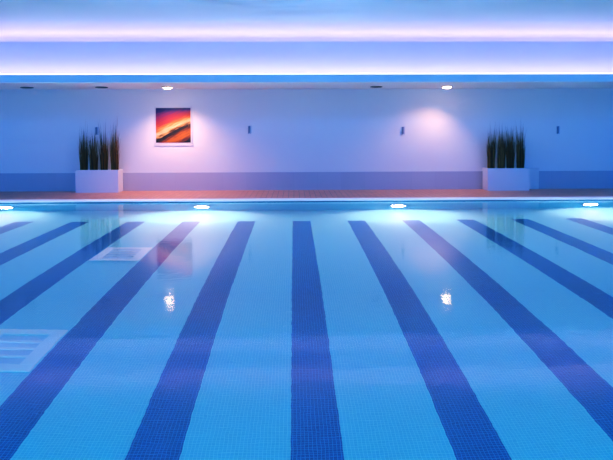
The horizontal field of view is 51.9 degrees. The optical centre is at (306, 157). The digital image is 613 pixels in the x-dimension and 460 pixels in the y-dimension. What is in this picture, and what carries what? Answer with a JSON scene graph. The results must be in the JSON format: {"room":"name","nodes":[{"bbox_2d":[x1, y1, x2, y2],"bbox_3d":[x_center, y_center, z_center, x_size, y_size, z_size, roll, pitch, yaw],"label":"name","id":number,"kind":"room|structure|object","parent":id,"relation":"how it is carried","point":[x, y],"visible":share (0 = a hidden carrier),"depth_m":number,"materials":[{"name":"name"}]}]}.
{"room":"indoor swimming pool","nodes":[
{"label":"indoor swimming pool","id":0,"kind":"room"},
{"bbox_2d":[0,88,612,172],"bbox_3d":[-0.326,-0.412,16.090,34.000,3.062,0.200,0,2,-1],"label":"wall","id":1,"kind":"structure","parent":0,"point":[293,130],"depth_m":15.99,"materials":[{"name":"paint"}]},
{"bbox_2d":[95,127,98,134],"bbox_3d":[-5.280,-0.673,15.854,0.080,0.200,0.052,0,2,-1],"label":"wall fitting","id":2,"kind":"object","parent":1,"relation":"attached to","point":[96,128],"visible":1,"depth_m":15.87,"materials":[{"name":"grey metal"}]},
{"bbox_2d":[0,74,219,74],"bbox_3d":[-3.829,-1.626,12.310,4.250,0.006,0.018,0,2,-1],"label":"light","id":3,"kind":"object","parent":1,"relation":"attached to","point":[0,74],"depth_m":12.30,"materials":[{"name":"white"}]},
{"bbox_2d":[154,107,192,145],"bbox_3d":[-3.361,-0.791,15.902,0.986,0.990,0.026,0,2,-1],"label":"painting","id":4,"kind":"object","parent":1,"relation":"attached to","point":[173,125],"visible":1,"depth_m":15.89,"materials":[{"name":"multicoloured paint"}]},
{"bbox_2d":[0,21,612,89],"bbox_3d":[-0.291,-2.118,14.027,34.000,1.147,3.808,0,2,-1],"label":"ceiling","id":5,"kind":"structure","parent":1,"relation":"attached to","point":[222,48],"depth_m":12.66,"materials":[{"name":"white paint"}]},
{"bbox_2d":[0,171,612,191],"bbox_3d":[-0.320,0.593,16.018,34.000,0.458,0.012,0,2,-1],"label":"baseboard","id":6,"kind":"structure","parent":1,"relation":"attached to","point":[198,181],"depth_m":16.02,"materials":[{"name":"tile"}]},
{"bbox_2d":[228,73,612,73],"bbox_3d":[2.271,-1.662,12.432,7.602,0.010,0.018,0,2,-1],"label":"light","id":7,"kind":"object","parent":1,"relation":"attached to","point":[307,73],"depth_m":12.42,"materials":[{"name":"white"}]},
{"bbox_2d":[0,0,612,20],"bbox_3d":[-0.131,-2.517,6.015,34.000,0.200,20.198,0,2,-1],"label":"ceiling","id":8,"kind":"structure","parent":0,"point":[10,10],"depth_m":11.09,"materials":[{"name":"paint"}]},
{"bbox_2d":[0,188,612,199],"bbox_3d":[-0.117,1.314,6.046,34.000,0.300,19.998,0,2,-1],"label":"floor","id":9,"kind":"structure","parent":0,"point":[412,193],"depth_m":14.84,"materials":[{"name":"tile"}]},
{"bbox_2d":[75,169,122,192],"bbox_3d":[-5.140,0.572,15.648,1.045,0.558,0.440,0,2,-1],"label":"planter box","id":10,"kind":"object","parent":9,"relation":"on","point":[86,181],"visible":0.99,"depth_m":15.43,"materials":[{"name":"white paint"}]},
{"bbox_2d":[77,121,89,169],"bbox_3d":[-5.528,-0.341,15.588,0.285,1.369,0.298,0,2,18],"label":"clump","id":11,"kind":"object","parent":10,"relation":"on","point":[83,155],"visible":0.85,"depth_m":15.56,"materials":[{"name":"plant"}]},
{"bbox_2d":[87,136,98,169],"bbox_3d":[-5.274,-0.239,15.599,0.261,1.163,0.317,0,2,7],"label":"clump","id":12,"kind":"object","parent":10,"relation":"on","point":[93,159],"visible":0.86,"depth_m":15.55,"materials":[{"name":"plant"}]},
{"bbox_2d":[98,120,108,169],"bbox_3d":[-5.019,-0.325,15.603,0.284,1.332,0.317,0,2,-6],"label":"clump","id":13,"kind":"object","parent":10,"relation":"on","point":[103,149],"visible":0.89,"depth_m":15.56,"materials":[{"name":"plant"}]},
{"bbox_2d":[109,119,119,169],"bbox_3d":[-4.749,-0.396,15.586,0.317,1.473,0.314,-1,2,-13],"label":"clump","id":14,"kind":"object","parent":10,"relation":"on","point":[114,155],"visible":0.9,"depth_m":15.56,"materials":[{"name":"plant"}]},
{"bbox_2d":[482,167,529,190],"bbox_3d":[5.012,0.531,15.852,1.045,0.558,0.440,0,2,-1],"label":"planter box","id":15,"kind":"object","parent":9,"relation":"on","point":[493,179],"visible":0.97,"depth_m":15.63,"materials":[{"name":"white paint"}]},
{"bbox_2d":[486,122,496,167],"bbox_3d":[4.641,-0.319,15.796,0.275,1.243,0.305,0,2,17],"label":"clump","id":16,"kind":"object","parent":15,"relation":"on","point":[491,151],"visible":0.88,"depth_m":15.75,"materials":[{"name":"plant"}]},
{"bbox_2d":[496,132,506,167],"bbox_3d":[4.907,-0.326,15.790,0.279,1.256,0.312,2,3,41],"label":"clump","id":17,"kind":"object","parent":15,"relation":"on","point":[501,150],"visible":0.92,"depth_m":15.74,"materials":[{"name":"plant"}]},
{"bbox_2d":[505,126,515,167],"bbox_3d":[5.136,-0.343,15.818,0.300,1.286,0.324,1,2,33],"label":"clump","id":18,"kind":"object","parent":15,"relation":"on","point":[510,151],"visible":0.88,"depth_m":15.77,"materials":[{"name":"plant"}]},
{"bbox_2d":[515,124,525,167],"bbox_3d":[5.376,-0.375,15.802,0.285,1.351,0.313,0,2,4],"label":"clump","id":19,"kind":"object","parent":15,"relation":"on","point":[520,156],"visible":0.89,"depth_m":15.77,"materials":[{"name":"plant"}]},
{"bbox_2d":[529,168,538,188],"bbox_3d":[5.779,0.532,16.102,0.320,0.535,0.064,0,2,-1],"label":"wall box","id":20,"kind":"object","parent":9,"relation":"on","point":[534,172],"visible":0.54,"depth_m":16.08,"materials":[{"name":"white paint"}]},
{"bbox_2d":[46,199,612,202],"bbox_3d":[-0.136,1.836,7.118,34.000,1.418,12.904,0,2,-1],"label":"wall","id":21,"kind":"structure","parent":0,"point":[607,199],"depth_m":13.54,"materials":[{"name":"teal tile"}]},
{"bbox_2d":[0,200,612,459],"bbox_3d":[-0.138,1.168,7.095,34.000,0.001,12.904,0,2,-1],"label":"pool water","id":22,"kind":"object","parent":21,"relation":"in","point":[354,330],"visible":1,"depth_m":4.51,"materials":[{"name":"blue liquid"}]},
{"bbox_2d":[0,196,612,202],"bbox_3d":[-0.273,0.912,13.710,34.000,0.029,0.380,0,2,-1],"label":"trim","id":23,"kind":"structure","parent":21,"relation":"attached to","point":[610,197],"depth_m":13.61,"materials":[{"name":"tile"}]}
]}

